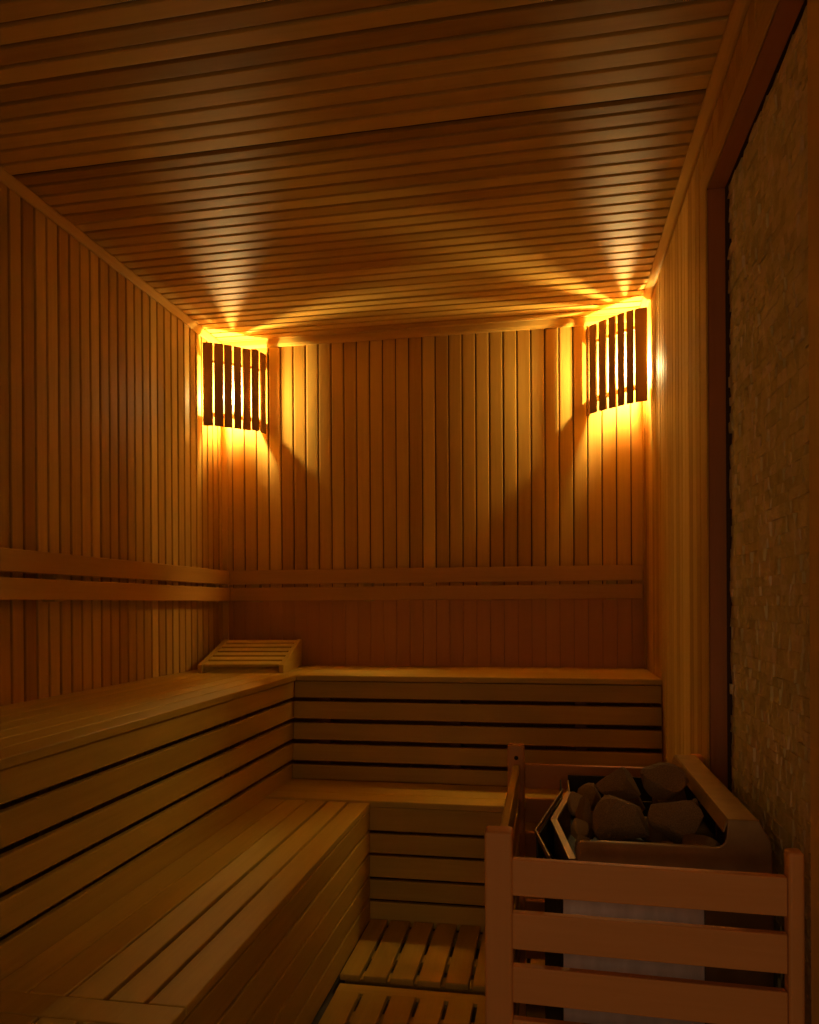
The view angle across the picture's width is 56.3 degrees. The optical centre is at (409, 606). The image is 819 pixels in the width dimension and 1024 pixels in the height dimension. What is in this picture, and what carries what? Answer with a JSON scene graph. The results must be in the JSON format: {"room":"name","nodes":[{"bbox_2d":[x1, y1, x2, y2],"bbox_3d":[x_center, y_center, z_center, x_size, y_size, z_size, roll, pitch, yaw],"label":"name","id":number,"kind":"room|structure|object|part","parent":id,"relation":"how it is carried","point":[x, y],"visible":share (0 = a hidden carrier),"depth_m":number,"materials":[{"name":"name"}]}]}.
{"room":"spa","nodes":[
{"label":"spa","id":0,"kind":"room"},
{"bbox_2d":[0,182,219,940],"bbox_3d":[-1.312,-0.095,1.859,0.081,2.574,4.090,0,0,10],"label":"wall","id":1,"kind":"structure","parent":0,"point":[107,451],"depth_m":2.70,"materials":[{"name":"brown wood"}]},
{"bbox_2d":[0,166,221,345],"bbox_3d":[-1.270,-1.266,1.847,0.020,0.033,3.890,0,0,10],"label":"trim","id":2,"kind":"structure","parent":1,"relation":"attached to","point":[6,178],"depth_m":2.70,"materials":[{"name":"brown wood"}]},
{"bbox_2d":[0,547,229,601],"bbox_3d":[-1.235,-0.090,1.861,0.070,0.152,3.820,0,0,10],"label":"backrest","id":3,"kind":"object","parent":1,"relation":"attached to","point":[52,587],"visible":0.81,"depth_m":2.60,"materials":[{"name":"brown wood"}]},
{"bbox_3d":[-1.212,-0.051,1.857,0.022,0.064,3.820,0,0,10],"label":"rail","id":4,"kind":"part","parent":3,"relation":"part of","materials":[{"name":"brown wood"}]},
{"bbox_3d":[-1.212,-0.132,1.856,0.022,0.067,3.820,0,0,10],"label":"rail","id":5,"kind":"part","parent":3,"relation":"part of","materials":[{"name":"brown wood"}]},
{"bbox_2d":[218,350,229,804],"bbox_3d":[-0.909,-0.038,3.744,0.038,2.444,0.038,0,0,10],"label":"trim","id":6,"kind":"structure","parent":1,"relation":"attached to","point":[223,551],"depth_m":3.75,"materials":[{"name":"brown wood"}]},
{"bbox_2d":[0,0,733,342],"bbox_3d":[-0.283,-1.328,1.667,2.187,0.080,4.090,0,0,10],"label":"ceiling","id":7,"kind":"structure","parent":0,"point":[271,169],"depth_m":2.13,"materials":[{"name":"brown wood"}]},
{"bbox_2d":[228,322,643,859],"bbox_3d":[0.080,-0.109,3.623,2.187,2.574,0.081,0,0,10],"label":"wall","id":8,"kind":"structure","parent":0,"point":[477,449],"depth_m":3.57,"materials":[{"name":"brown wood"}]},
{"bbox_2d":[203,342,265,433],"bbox_3d":[-0.830,-1.032,3.627,0.229,0.386,0.224,0,0,10],"label":"lamp","id":9,"kind":"object","parent":8,"relation":"attached to","point":[224,411],"visible":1,"depth_m":3.59,"materials":[{"name":"brown wood"}]},
{"bbox_2d":[222,313,634,349],"bbox_3d":[0.054,-1.278,3.571,2.007,0.034,0.024,0,0,10],"label":"trim","id":10,"kind":"structure","parent":8,"relation":"attached to","point":[578,321],"depth_m":3.56,"materials":[{"name":"brown wood"}]},
{"bbox_2d":[230,565,642,601],"bbox_3d":[0.083,-0.102,3.547,1.916,0.152,0.070,0,0,10],"label":"backrest","id":11,"kind":"object","parent":8,"relation":"attached to","point":[610,574],"visible":1,"depth_m":3.50,"materials":[{"name":"brown wood"}]},
{"bbox_3d":[0.079,-0.063,3.523,1.916,0.064,0.022,0,0,10],"label":"rail","id":12,"kind":"part","parent":11,"relation":"part of","materials":[{"name":"brown wood"}]},
{"bbox_3d":[0.079,-0.145,3.523,1.916,0.067,0.022,0,0,10],"label":"rail","id":13,"kind":"part","parent":11,"relation":"part of","materials":[{"name":"brown wood"}]},
{"bbox_2d":[311,876,563,1023],"bbox_3d":[-0.348,1.228,1.232,2.187,0.080,4.990,0,0,10],"label":"floor","id":14,"kind":"structure","parent":0,"point":[537,1011],"depth_m":2.31,"materials":[{"name":"tile"}]},
{"bbox_2d":[0,665,327,981],"bbox_3d":[-0.995,0.741,1.809,0.550,0.899,3.858,0,0,10],"label":"bench","id":15,"kind":"object","parent":14,"relation":"on","point":[47,742],"visible":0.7,"depth_m":1.96,"materials":[{"name":"brown wood"}]},
{"bbox_3d":[-0.765,0.750,1.995,0.045,0.876,0.045,0,0,10],"label":"leg","id":16,"kind":"part","parent":15,"relation":"part of","materials":[{"name":"brown wood"}]},
{"bbox_3d":[-0.997,0.302,1.808,0.550,0.022,3.858,0,0,10],"label":"seat","id":17,"kind":"part","parent":15,"relation":"part of","materials":[{"name":"brown wood"}]},
{"bbox_3d":[-0.622,0.747,2.782,0.045,0.876,0.045,0,0,10],"label":"leg","id":18,"kind":"part","parent":15,"relation":"part of","materials":[{"name":"brown wood"}]},
{"bbox_2d":[198,639,301,672],"bbox_3d":[-0.712,0.220,3.469,0.372,0.127,0.400,0,0,3],"label":"headrest cover","id":19,"kind":"object","parent":15,"relation":"on","point":[286,655],"visible":1,"depth_m":3.43,"materials":[{"name":"brown wood"}]},
{"bbox_3d":[-0.887,0.221,3.479,0.020,0.127,0.400,0,0,3],"label":"panel","id":20,"kind":"part","parent":19,"relation":"part of","materials":[{"name":"brown wood"}]},
{"bbox_3d":[-0.536,0.219,3.459,0.020,0.127,0.400,0,0,3],"label":"panel","id":21,"kind":"part","parent":19,"relation":"part of","materials":[{"name":"brown wood"}]},
{"bbox_2d":[0,799,369,1023],"bbox_3d":[-0.609,0.954,1.322,0.398,0.471,3.036,0,0,10],"label":"bench","id":22,"kind":"object","parent":14,"relation":"on","point":[257,923],"visible":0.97,"depth_m":1.82,"materials":[{"name":"brown wood"}]},
{"bbox_2d":[318,983,484,1023],"bbox_3d":[-0.065,1.160,1.716,0.506,0.049,1.144,0,0,10],"label":"duckboard","id":23,"kind":"object","parent":14,"relation":"on","point":[340,1010],"visible":0.84,"depth_m":2.16,"materials":[{"name":"brown wood"}]},
{"bbox_2d":[340,919,544,995],"bbox_3d":[0.344,1.155,2.475,1.060,0.049,0.423,0,0,10],"label":"duckboard","id":24,"kind":"object","parent":14,"relation":"on","point":[459,968],"visible":0.38,"depth_m":2.47,"materials":[{"name":"brown wood"}]},
{"bbox_2d":[266,779,644,931],"bbox_3d":[0.212,0.941,2.861,1.462,0.478,0.296,0,0,10],"label":"bench","id":25,"kind":"object","parent":14,"relation":"on","point":[404,808],"visible":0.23,"depth_m":2.76,"materials":[{"name":"brown wood"}]},
{"bbox_3d":[-0.014,0.954,2.842,0.045,0.455,0.045,0,0,10],"label":"leg","id":26,"kind":"part","parent":25,"relation":"part of","materials":[{"name":"brown wood"}]},
{"bbox_3d":[0.211,0.713,2.860,1.462,0.022,0.296,0,0,10],"label":"seat","id":27,"kind":"part","parent":25,"relation":"part of","materials":[{"name":"brown wood"}]},
{"bbox_2d":[292,666,662,882],"bbox_3d":[0.286,0.729,3.274,1.462,0.899,0.540,0,0,10],"label":"bench","id":28,"kind":"object","parent":14,"relation":"on","point":[579,686],"visible":0.87,"depth_m":3.05,"materials":[{"name":"brown wood"}]},
{"bbox_3d":[-0.349,0.744,3.242,0.045,0.876,0.045,0,0,10],"label":"leg","id":29,"kind":"part","parent":28,"relation":"part of","materials":[{"name":"brown wood"}]},
{"bbox_3d":[0.192,0.741,3.144,0.045,0.876,0.045,0,0,10],"label":"leg","id":30,"kind":"part","parent":28,"relation":"part of","materials":[{"name":"brown wood"}]},
{"bbox_3d":[0.291,0.290,3.288,1.452,0.022,0.507,0,0,10],"label":"seat","id":31,"kind":"part","parent":28,"relation":"part of","materials":[{"name":"brown wood"}]},
{"bbox_3d":[0.684,0.739,3.054,0.045,0.876,0.045,0,0,10],"label":"leg","id":32,"kind":"part","parent":28,"relation":"part of","materials":[{"name":"brown wood"}]},
{"bbox_2d":[484,743,804,1023],"bbox_3d":[0.477,0.789,1.754,0.540,0.786,0.855,0,0,10],"label":"guard","id":33,"kind":"object","parent":14,"relation":"on","point":[514,934],"visible":0.87,"depth_m":1.35,"materials":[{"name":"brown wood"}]},
{"bbox_3d":[0.168,0.798,1.417,0.051,0.774,0.045,0,0,10],"label":"post","id":34,"kind":"part","parent":33,"relation":"part of","materials":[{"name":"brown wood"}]},
{"bbox_3d":[0.237,0.486,1.810,0.018,0.068,0.755,0,0,10],"label":"rail","id":35,"kind":"part","parent":33,"relation":"part of","materials":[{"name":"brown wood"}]},
{"bbox_3d":[0.239,0.778,1.811,0.018,0.068,0.755,0,0,10],"label":"rail","id":36,"kind":"part","parent":33,"relation":"part of","materials":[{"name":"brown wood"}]},
{"bbox_3d":[0.238,0.584,1.811,0.018,0.068,0.755,0,0,10],"label":"rail","id":37,"kind":"part","parent":33,"relation":"part of","materials":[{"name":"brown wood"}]},
{"bbox_3d":[0.309,0.788,2.201,0.048,0.786,0.035,0,0,10],"label":"post","id":38,"kind":"part","parent":33,"relation":"part of","materials":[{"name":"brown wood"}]},
{"bbox_3d":[0.240,0.974,1.812,0.018,0.068,0.755,0,0,10],"label":"rail","id":39,"kind":"part","parent":33,"relation":"part of","materials":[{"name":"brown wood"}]},
{"bbox_3d":[0.239,0.876,1.812,0.018,0.068,0.755,0,0,10],"label":"rail","id":40,"kind":"part","parent":33,"relation":"part of","materials":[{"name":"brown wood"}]},
{"bbox_3d":[0.238,0.681,1.811,0.018,0.068,0.755,0,0,10],"label":"rail","id":41,"kind":"part","parent":33,"relation":"part of","materials":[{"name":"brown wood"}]},
{"bbox_3d":[0.240,1.071,1.812,0.018,0.068,0.755,0,0,10],"label":"rail","id":42,"kind":"part","parent":33,"relation":"part of","materials":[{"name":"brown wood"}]},
{"bbox_3d":[0.555,0.678,2.153,0.452,0.068,0.018,0,0,10],"label":"rail","id":43,"kind":"part","parent":33,"relation":"part of","materials":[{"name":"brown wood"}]},
{"bbox_3d":[0.556,0.971,2.154,0.452,0.068,0.018,0,0,10],"label":"rail","id":44,"kind":"part","parent":33,"relation":"part of","materials":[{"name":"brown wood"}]},
{"bbox_3d":[0.556,0.873,2.154,0.452,0.068,0.018,0,0,10],"label":"rail","id":45,"kind":"part","parent":33,"relation":"part of","materials":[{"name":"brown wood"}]},
{"bbox_3d":[0.554,0.581,2.153,0.452,0.068,0.018,0,0,10],"label":"rail","id":46,"kind":"part","parent":33,"relation":"part of","materials":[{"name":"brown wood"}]},
{"bbox_3d":[0.416,0.784,1.352,0.464,0.067,0.018,0,0,13],"label":"rail","id":47,"kind":"part","parent":33,"relation":"part of","materials":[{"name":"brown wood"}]},
{"bbox_3d":[0.553,0.483,2.153,0.452,0.068,0.018,0,0,10],"label":"rail","id":48,"kind":"part","parent":33,"relation":"part of","materials":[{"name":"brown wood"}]},
{"bbox_3d":[0.414,0.492,1.351,0.463,0.067,0.036,0,0,10],"label":"rail","id":49,"kind":"part","parent":33,"relation":"part of","materials":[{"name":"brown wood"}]},
{"bbox_3d":[0.415,0.687,1.351,0.463,0.067,0.036,0,0,10],"label":"rail","id":50,"kind":"part","parent":33,"relation":"part of","materials":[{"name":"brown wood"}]},
{"bbox_3d":[0.415,0.590,1.351,0.463,0.067,0.036,0,0,10],"label":"rail","id":51,"kind":"part","parent":33,"relation":"part of","materials":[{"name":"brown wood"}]},
{"bbox_3d":[0.793,0.793,2.107,0.030,0.772,0.032,0,0,10],"label":"post","id":52,"kind":"part","parent":33,"relation":"part of","materials":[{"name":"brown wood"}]},
{"bbox_3d":[0.657,0.798,1.303,0.026,0.768,0.032,0,0,10],"label":"post","id":53,"kind":"part","parent":33,"relation":"part of","materials":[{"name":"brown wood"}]},
{"bbox_2d":[535,755,773,1023],"bbox_3d":[0.535,0.794,1.772,0.473,0.774,0.709,0,0,10],"label":"heater","id":54,"kind":"object","parent":14,"relation":"on","point":[745,846],"visible":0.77,"depth_m":1.53,"materials":[{"name":"metal"}]},
{"bbox_3d":[0.347,0.822,1.841,0.040,0.580,0.560,0,0,10],"label":"plate","id":55,"kind":"part","parent":54,"relation":"part of","materials":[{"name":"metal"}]},
{"bbox_2d":[567,791,581,815],"bbox_3d":[0.391,0.460,1.789,0.036,0.052,0.055,0,0,-6],"label":"rock","id":56,"kind":"object","parent":54,"relation":"in","point":[573,800],"visible":0.7,"depth_m":1.78,"materials":[{"name":"brown stone"}]},
{"bbox_2d":[571,818,588,838],"bbox_3d":[0.370,0.483,1.661,0.029,0.044,0.044,0,0,-21],"label":"rock","id":57,"kind":"object","parent":54,"relation":"in","point":[578,827],"visible":0.89,"depth_m":1.65,"materials":[{"name":"brown stone"}]},
{"bbox_2d":[574,835,590,850],"bbox_3d":[0.363,0.499,1.602,0.026,0.040,0.040,0,0,-32],"label":"rock","id":58,"kind":"object","parent":54,"relation":"in","point":[579,837],"visible":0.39,"depth_m":1.60,"materials":[{"name":"brown stone"}]},
{"bbox_2d":[575,794,593,838],"bbox_3d":[0.395,0.472,1.711,0.044,0.100,0.068,0,0,-8],"label":"rock","id":59,"kind":"object","parent":54,"relation":"in","point":[583,812],"visible":0.66,"depth_m":1.70,"materials":[{"name":"brown stone"}]},
{"bbox_2d":[577,783,600,812],"bbox_3d":[0.463,0.501,1.971,0.064,0.090,0.090,0,0,30],"label":"rock","id":60,"kind":"object","parent":54,"relation":"on","point":[588,789],"visible":0.33,"depth_m":1.96,"materials":[{"name":"brown stone"}]},
{"bbox_2d":[592,795,649,840],"bbox_3d":[0.454,0.460,1.647,0.120,0.108,0.092,0,0,19],"label":"rock","id":61,"kind":"object","parent":54,"relation":"in","point":[614,818],"visible":0.92,"depth_m":1.61,"materials":[{"name":"brown stone"}]},
{"bbox_2d":[603,795,644,811],"bbox_3d":[0.529,0.466,1.888,0.110,0.100,0.100,0,0,3],"label":"rock","id":62,"kind":"object","parent":54,"relation":"in","point":[638,801],"visible":0.14,"depth_m":1.87,"materials":[{"name":"brown stone"}]},
{"bbox_3d":[0.448,0.823,1.533,0.273,0.580,0.004,0,0,10],"label":"plate","id":63,"kind":"part","parent":54,"relation":"part of","materials":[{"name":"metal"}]},
{"bbox_2d":[568,815,719,856],"bbox_3d":[0.544,0.571,1.804,0.380,0.010,0.540,0,0,10],"label":"tray","id":64,"kind":"object","parent":54,"relation":"on","point":[703,829],"depth_m":1.90,"materials":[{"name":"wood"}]},
{"bbox_2d":[641,816,670,842],"bbox_3d":[0.558,0.511,1.740,0.100,0.080,0.100,0,0,23],"label":"rock","id":65,"kind":"object","parent":54,"relation":"on","point":[655,836],"visible":0.15,"depth_m":1.70,"materials":[{"name":"brown stone"}]},
{"bbox_2d":[640,763,688,799],"bbox_3d":[0.590,0.403,1.759,0.108,0.084,0.092,0,0,7],"label":"rock","id":66,"kind":"object","parent":65,"relation":"on","point":[661,781],"visible":1,"depth_m":1.74,"materials":[{"name":"brown stone"}]},
{"bbox_2d":[652,790,686,803],"bbox_3d":[0.634,0.470,1.879,0.080,0.090,0.100,0,0,-10],"label":"rock","id":67,"kind":"object","parent":54,"relation":"in","point":[681,796],"visible":0.12,"depth_m":1.84,"materials":[{"name":"brown stone"}]},
{"bbox_2d":[647,800,703,843],"bbox_3d":[0.557,0.454,1.618,0.106,0.100,0.084,0,0,-1],"label":"rock","id":68,"kind":"object","parent":54,"relation":"in","point":[673,820],"visible":0.95,"depth_m":1.59,"materials":[{"name":"brown stone"}]},
{"bbox_3d":[0.620,0.820,2.081,0.406,0.580,0.004,0,0,10],"label":"plate","id":69,"kind":"part","parent":54,"relation":"part of","materials":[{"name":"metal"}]},
{"bbox_2d":[682,834,720,845],"bbox_3d":[0.595,0.508,1.538,0.088,0.084,0.068,0,0,16],"label":"rock","id":70,"kind":"object","parent":54,"relation":"on","point":[690,839],"visible":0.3,"depth_m":1.54,"materials":[{"name":"brown stone"}]},
{"bbox_3d":[0.760,0.820,1.750,0.125,0.580,0.579,0,0,24],"label":"plate","id":71,"kind":"part","parent":54,"relation":"part of","materials":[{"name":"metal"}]},
{"bbox_3d":[0.466,0.500,1.767,0.090,0.080,0.100,0,0,15],"label":"rock","id":72,"kind":"object","parent":54,"relation":"in","visible":0},
{"bbox_2d":[594,767,640,799],"bbox_3d":[0.482,0.410,1.774,0.100,0.072,0.084,0,0,27],"label":"rock","id":73,"kind":"object","parent":72,"relation":"on","point":[620,783],"visible":0.99,"depth_m":1.75,"materials":[{"name":"brown stone"}]},
{"bbox_2d":[645,0,810,1023],"bbox_3d":[0.751,-0.106,1.484,0.101,2.574,4.090,0,0,10],"label":"wall","id":74,"kind":"structure","parent":0,"point":[766,189],"depth_m":1.79,"materials":[{"name":"brown wood"}]},
{"bbox_2d":[586,307,647,415],"bbox_3d":[0.896,-1.052,3.311,0.249,0.391,0.224,0,0,10],"label":"lamp","id":75,"kind":"object","parent":74,"relation":"attached to","point":[625,383],"visible":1,"depth_m":3.27,"materials":[{"name":"brown wood"}]},
{"bbox_2d":[642,401,646,751],"bbox_3d":[1.042,-0.049,3.386,0.009,2.444,0.045,0,0,10],"label":"trim","id":76,"kind":"structure","parent":74,"relation":"attached to","point":[643,403],"depth_m":3.37,"materials":[{"name":"brown wood"}]},
{"bbox_2d":[639,0,750,308],"bbox_3d":[0.680,-1.280,1.492,0.030,0.026,3.890,0,0,10],"label":"trim","id":77,"kind":"structure","parent":74,"relation":"attached to","point":[739,8],"depth_m":2.04,"materials":[{"name":"brown wood"}]},
{"bbox_2d":[700,188,727,838],"bbox_3d":[0.833,0.029,2.090,0.050,2.300,0.079,0,0,10],"label":"trim","id":78,"kind":"structure","parent":74,"relation":"attached to","point":[712,205],"depth_m":2.05,"materials":[{"name":"brown wood"}]},
{"bbox_2d":[700,0,804,202],"bbox_3d":[0.747,-1.150,1.652,0.050,0.065,0.962,0,0,10],"label":"trim","id":79,"kind":"structure","parent":74,"relation":"attached to","point":[776,21],"depth_m":1.66,"materials":[{"name":"brown wood"}]},
{"bbox_2d":[807,0,818,1023],"bbox_3d":[0.676,0.032,1.220,0.047,2.300,0.077,0,0,10],"label":"trim","id":80,"kind":"structure","parent":74,"relation":"attached to","point":[812,5],"depth_m":1.24,"materials":[{"name":"brown wood"}]}
]}

